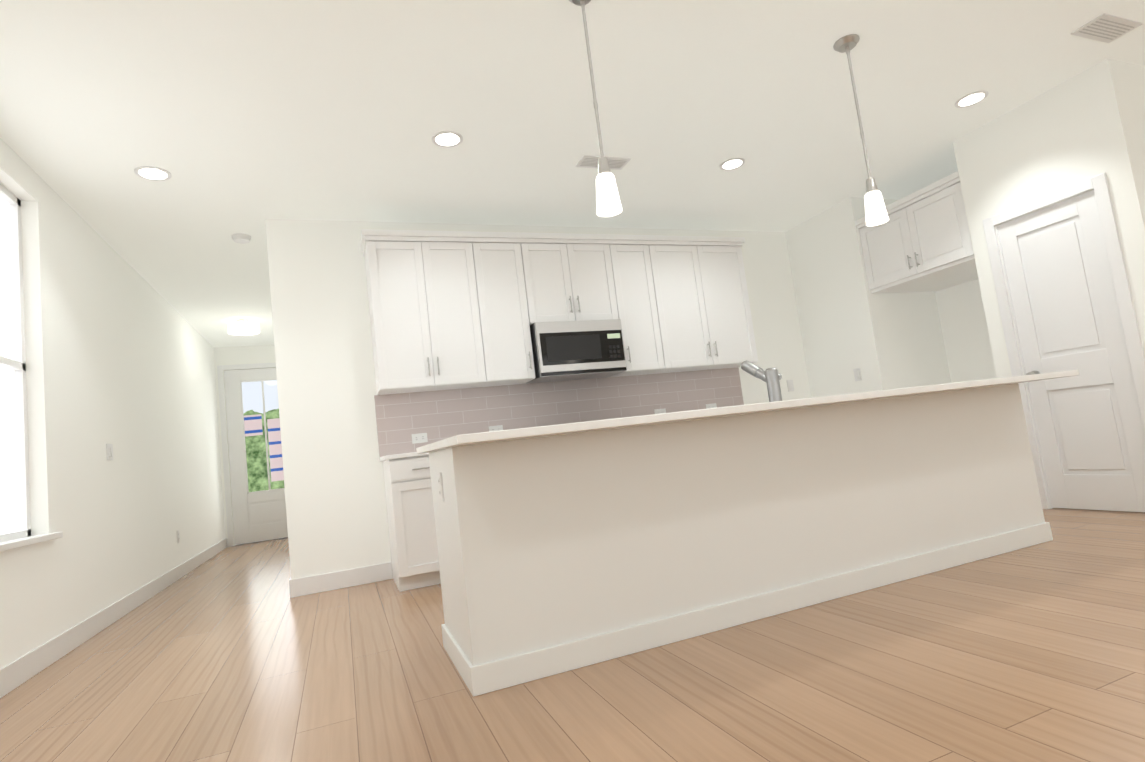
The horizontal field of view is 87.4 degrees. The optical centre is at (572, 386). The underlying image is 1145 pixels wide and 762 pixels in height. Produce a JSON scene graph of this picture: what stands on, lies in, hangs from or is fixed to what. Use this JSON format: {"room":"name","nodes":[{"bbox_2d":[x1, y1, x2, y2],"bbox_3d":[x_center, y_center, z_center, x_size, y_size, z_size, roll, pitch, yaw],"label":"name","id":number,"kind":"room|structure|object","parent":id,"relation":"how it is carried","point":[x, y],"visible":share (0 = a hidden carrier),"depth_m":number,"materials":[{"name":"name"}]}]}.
{"room":"kitchen","nodes":[
{"label":"kitchen","id":0,"kind":"room"},
{"bbox_2d":[0,138,224,668],"bbox_3d":[-2.729,0.005,2.516,0.130,2.800,12.910,-5,-6,-22],"label":"wall","id":1,"kind":"structure","parent":0,"point":[119,351],"depth_m":4.15,"materials":[{"name":"white paint"}]},
{"bbox_2d":[0,184,30,541],"bbox_3d":[-2.873,-0.220,2.731,0.045,1.940,1.450,-5,-6,-22],"label":"window","id":2,"kind":"structure","parent":1,"relation":"in","point":[15,519],"depth_m":3.32,"materials":[{"name":"white"}]},
{"bbox_2d":[0,532,62,551],"bbox_3d":[-2.678,0.745,2.668,0.125,0.034,1.550,-5,-6,-22],"label":"window sill","id":3,"kind":"structure","parent":1,"relation":"attached to","point":[17,543],"depth_m":3.06,"materials":[{"name":"white wood"}]},
{"bbox_2d":[106,443,112,459],"bbox_3d":[-3.334,0.475,4.319,0.010,0.118,0.118,-5,-6,-22],"label":"light switch","id":4,"kind":"object","parent":1,"relation":"attached to","point":[109,450],"visible":1,"depth_m":4.30,"materials":[{"name":"white plastic"}]},
{"bbox_2d":[0,538,392,697],"bbox_3d":[1.374,1.006,3.938,8.370,0.125,12.660,-5,-6,-22],"label":"baseboard","id":5,"kind":"structure","parent":1,"relation":"attached to","point":[16,673],"depth_m":4.27,"materials":[{"name":"white wood"}]},
{"bbox_2d":[214,345,275,545],"bbox_3d":[-4.137,0.780,8.763,1.770,2.800,0.150,-5,-6,-22],"label":"wall","id":6,"kind":"structure","parent":0,"point":[236,355],"depth_m":8.56,"materials":[{"name":"white paint"}]},
{"bbox_2d":[217,362,275,546],"bbox_3d":[-4.371,0.922,8.561,1.103,2.534,0.018,-5,-6,-22],"label":"door frame","id":7,"kind":"structure","parent":6,"relation":"attached to","point":[220,368],"depth_m":8.39,"materials":[{"name":"white wood"}]},
{"bbox_2d":[224,368,287,544],"bbox_3d":[-4.373,0.956,8.573,0.955,2.450,0.115,-5,-6,-22],"label":"door","id":8,"kind":"structure","parent":6,"relation":"in","point":[256,465],"depth_m":8.54,"materials":[{"name":"white wood"}]},
{"bbox_2d":[265,219,381,578],"bbox_3d":[-2.724,0.411,6.708,0.620,2.800,4.760,-5,-6,-22],"label":"wall","id":9,"kind":"structure","parent":0,"point":[330,496],"depth_m":4.51,"materials":[{"name":"white paint"}]},
{"bbox_2d":[0,508,1144,761],"bbox_3d":[1.364,1.121,3.945,8.600,0.100,12.910,-5,-6,-22],"label":"floor","id":10,"kind":"structure","parent":0,"point":[1022,654],"depth_m":2.14,"materials":[{"name":"brown wood"}]},
{"bbox_2d":[383,455,440,591],"bbox_3d":[-0.734,0.925,4.467,1.190,0.885,0.668,-5,-6,-22],"label":"base cabinet","id":11,"kind":"object","parent":10,"relation":"on","point":[412,527],"visible":0.15,"depth_m":4.04,"materials":[{"name":"white wood"}]},
{"bbox_2d":[380,452,428,460],"bbox_3d":[-0.801,0.475,4.518,1.212,0.030,0.645,-5,-6,-22],"label":"countertop","id":12,"kind":"structure","parent":11,"relation":"on","point":[397,456],"depth_m":4.04,"materials":[{"name":"white stone"}]},
{"bbox_2d":[428,382,1052,696],"bbox_3d":[0.987,0.583,3.064,3.258,0.886,0.658,-5,-6,-22],"label":"kitchen island","id":13,"kind":"object","parent":10,"relation":"on","point":[562,548],"depth_m":2.57,"materials":[{"name":"white paint"}]},
{"bbox_2d":[437,473,443,500],"bbox_3d":[-0.553,0.422,2.506,0.008,0.118,0.075,-5,-6,-22],"label":"outlet","id":14,"kind":"object","parent":13,"relation":"attached to","point":[440,484],"visible":1,"depth_m":2.49,"materials":[{"name":"white plastic"}]},
{"bbox_2d":[416,370,1078,453],"bbox_3d":[0.949,0.124,3.066,3.290,0.030,1.120,-5,-6,-22],"label":"island countertop","id":15,"kind":"structure","parent":13,"relation":"on","point":[758,408],"depth_m":2.37,"materials":[{"name":"white stone"}]},
{"bbox_2d":[741,360,781,401],"bbox_3d":[1.025,-0.021,3.234,0.090,0.272,0.259,-5,-6,-22],"label":"faucet","id":16,"kind":"object","parent":15,"relation":"on","point":[771,377],"visible":0.83,"depth_m":3.13,"materials":[{"name":"silver metal"}]},
{"bbox_2d":[0,0,1144,346],"bbox_3d":[1.021,-1.745,4.223,8.600,0.100,12.910,-5,-6,-22],"label":"ceiling","id":17,"kind":"structure","parent":0,"point":[242,116],"depth_m":3.49,"materials":[{"name":"white paint"}]},
{"bbox_2d":[134,166,171,180],"bbox_3d":[-2.588,-1.310,3.696,0.190,0.006,0.190,-5,-6,-22],"label":"recessed light","id":18,"kind":"object","parent":17,"relation":"in","point":[152,173],"visible":1,"depth_m":3.69,"materials":[{"name":"white plastic"}]},
{"bbox_2d":[232,233,250,243],"bbox_3d":[-2.652,-1.180,4.800,0.140,0.038,0.140,-5,-6,-22],"label":"smoke detector","id":19,"kind":"object","parent":17,"relation":"attached to","point":[240,238],"visible":0.98,"depth_m":4.76,"materials":[{"name":"white plastic"}]},
{"bbox_2d":[227,319,259,334],"bbox_3d":[-3.990,-0.724,7.267,0.340,0.150,0.340,-5,-6,-22],"label":"light","id":20,"kind":"object","parent":17,"relation":"attached to","point":[243,327],"visible":1,"depth_m":7.17,"materials":[{"name":"white glass"}]},
{"bbox_2d":[432,131,462,146],"bbox_3d":[-0.774,-1.526,3.706,0.190,0.006,0.190,-5,-6,-22],"label":"recessed light","id":21,"kind":"object","parent":17,"relation":"in","point":[447,139],"visible":1,"depth_m":3.70,"materials":[{"name":"white plastic"}]},
{"bbox_2d":[569,0,621,216],"bbox_3d":[0.097,-1.234,2.584,0.130,1.005,0.130,-5,-6,-22],"label":"pendant light","id":22,"kind":"object","parent":17,"relation":"hanging from","point":[608,200],"visible":1,"depth_m":2.53,"materials":[{"name":"silver metal"}]},
{"bbox_2d":[576,155,630,169],"bbox_3d":[0.219,-1.590,4.262,0.360,0.009,0.160,-5,-6,-22],"label":"ceiling vent","id":23,"kind":"object","parent":17,"relation":"in","point":[591,161],"visible":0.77,"depth_m":4.25,"materials":[{"name":"white plastic"}]},
{"bbox_2d":[720,158,744,169],"bbox_3d":[1.212,-1.683,4.542,0.190,0.006,0.190,-5,-6,-22],"label":"recessed light","id":24,"kind":"object","parent":17,"relation":"in","point":[732,163],"visible":1,"depth_m":4.53,"materials":[{"name":"white plastic"}]},
{"bbox_2d":[833,34,888,225],"bbox_3d":[1.529,-1.349,3.167,0.130,1.005,0.130,-5,-6,-22],"label":"pendant light","id":25,"kind":"object","parent":17,"relation":"hanging from","point":[876,214],"visible":1,"depth_m":3.14,"materials":[{"name":"silver metal"}]},
{"bbox_2d":[955,90,988,107],"bbox_3d":[2.657,-1.909,3.988,0.190,0.006,0.190,-5,-6,-22],"label":"recessed light","id":26,"kind":"object","parent":17,"relation":"in","point":[970,99],"visible":1,"depth_m":3.98,"materials":[{"name":"white plastic"}]},
{"bbox_2d":[1071,13,1141,42],"bbox_3d":[3.004,-2.010,3.369,0.360,0.009,0.160,-5,-6,-22],"label":"ceiling vent","id":27,"kind":"object","parent":17,"relation":"in","point":[1105,27],"visible":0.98,"depth_m":3.36,"materials":[{"name":"white plastic"}]},
{"bbox_2d":[352,221,810,574],"bbox_3d":[0.936,-0.123,5.710,5.500,2.800,0.150,-5,-6,-22],"label":"wall","id":28,"kind":"structure","parent":0,"point":[773,307],"depth_m":6.06,"materials":[{"name":"white paint"}]},
{"bbox_2d":[364,233,495,394],"bbox_3d":[-1.129,-0.549,4.697,0.851,1.145,0.350,-5,-6,-22],"label":"upper cabinet","id":29,"kind":"object","parent":28,"relation":"attached to","point":[449,310],"depth_m":4.54,"materials":[{"name":"white wood"}]},
{"bbox_2d":[480,237,539,386],"bbox_3d":[-0.606,-0.591,4.906,0.522,1.145,0.350,-5,-6,-22],"label":"upper cabinet","id":30,"kind":"object","parent":28,"relation":"attached to","point":[507,260],"depth_m":4.77,"materials":[{"name":"white wood"}]},
{"bbox_2d":[374,368,743,456],"bbox_3d":[0.077,0.182,5.245,3.420,0.480,0.009,-5,-6,-22],"label":"backsplash","id":31,"kind":"structure","parent":28,"relation":"attached to","point":[435,416],"depth_m":5.11,"materials":[{"name":"tile"}]},
{"bbox_2d":[412,433,427,443],"bbox_3d":[-1.201,0.409,4.706,0.118,0.075,0.008,-5,-6,-22],"label":"outlet","id":32,"kind":"object","parent":31,"relation":"attached to","point":[419,438],"visible":1,"depth_m":4.71,"materials":[{"name":"white plastic"}]},
{"bbox_2d":[488,425,502,431],"bbox_3d":[-0.630,0.363,4.934,0.118,0.075,0.008,-5,-6,-22],"label":"outlet","id":33,"kind":"object","parent":31,"relation":"attached to","point":[496,428],"visible":0.65,"depth_m":4.93,"materials":[{"name":"white plastic"}]},
{"bbox_2d":[654,408,665,413],"bbox_3d":[0.809,0.247,5.509,0.118,0.075,0.008,-5,-6,-22],"label":"outlet","id":34,"kind":"object","parent":31,"relation":"attached to","point":[658,411],"visible":0.67,"depth_m":5.51,"materials":[{"name":"white plastic"}]},
{"bbox_2d":[706,403,716,408],"bbox_3d":[1.327,0.205,5.716,0.118,0.075,0.008,-5,-6,-22],"label":"outlet","id":35,"kind":"object","parent":31,"relation":"attached to","point":[713,405],"visible":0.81,"depth_m":5.72,"materials":[{"name":"white plastic"}]},
{"bbox_2d":[528,237,619,321],"bbox_3d":[-0.077,-0.856,5.150,0.800,0.700,0.350,-5,-6,-22],"label":"upper cabinet","id":36,"kind":"object","parent":28,"relation":"attached to","point":[575,276],"depth_m":5.00,"materials":[{"name":"white wood"}]},
{"bbox_2d":[526,319,626,383],"bbox_3d":[0.007,-0.293,5.053,0.760,0.440,0.416,-5,-6,-22],"label":"over-the-range microwave","id":37,"kind":"object","parent":36,"relation":"attached to","point":[575,350],"visible":0.98,"depth_m":4.86,"materials":[{"name":"silver metal"}]},
{"bbox_2d":[610,237,671,376],"bbox_3d":[0.498,-0.680,5.348,0.507,1.145,0.350,-5,-6,-22],"label":"upper cabinet","id":38,"kind":"object","parent":28,"relation":"attached to","point":[643,315],"depth_m":5.21,"materials":[{"name":"white wood"}]},
{"bbox_2d":[656,241,757,373],"bbox_3d":[1.111,-0.730,5.592,1.060,1.145,0.350,-5,-6,-22],"label":"upper cabinet","id":39,"kind":"object","parent":28,"relation":"attached to","point":[706,298],"depth_m":5.46,"materials":[{"name":"white wood"}]},
{"bbox_2d":[787,380,793,391],"bbox_3d":[2.224,-0.006,6.105,0.075,0.118,0.010,-5,-6,-22],"label":"light switch","id":40,"kind":"object","parent":28,"relation":"attached to","point":[790,385],"visible":1,"depth_m":6.10,"materials":[{"name":"white plastic"}]},
{"bbox_2d":[785,59,1144,508],"bbox_3d":[4.014,-0.521,5.398,2.370,2.800,3.040,-5,-6,-22],"label":"wall","id":41,"kind":"structure","parent":0,"point":[1086,124],"depth_m":4.55,"materials":[{"name":"white paint"}]},
{"bbox_2d":[853,368,861,380],"bbox_3d":[2.673,-0.107,5.619,0.010,0.118,0.075,-5,-6,-22],"label":"light switch","id":42,"kind":"object","parent":41,"relation":"attached to","point":[857,374],"visible":1,"depth_m":5.61,"materials":[{"name":"white plastic"}]},
{"bbox_2d":[855,171,977,292],"bbox_3d":[3.224,-1.280,5.189,0.886,0.685,0.996,-5,-6,-22],"label":"upper cabinet","id":43,"kind":"object","parent":41,"relation":"attached to","point":[919,240],"visible":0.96,"depth_m":5.00,"materials":[{"name":"white wood"}]},
{"bbox_2d":[982,173,1144,508],"bbox_3d":[3.316,-0.232,3.993,0.030,2.124,0.768,-5,-6,-22],"label":"door frame","id":44,"kind":"structure","parent":41,"relation":"attached to","point":[1098,184],"depth_m":4.01,"materials":[{"name":"white wood"}]},
{"bbox_2d":[997,190,1144,511],"bbox_3d":[3.321,-0.200,3.988,0.110,2.042,0.623,-5,-6,-22],"label":"pantry door","id":45,"kind":"structure","parent":41,"relation":"in","point":[1090,428],"depth_m":3.97,"materials":[{"name":"white wood"}]}
]}

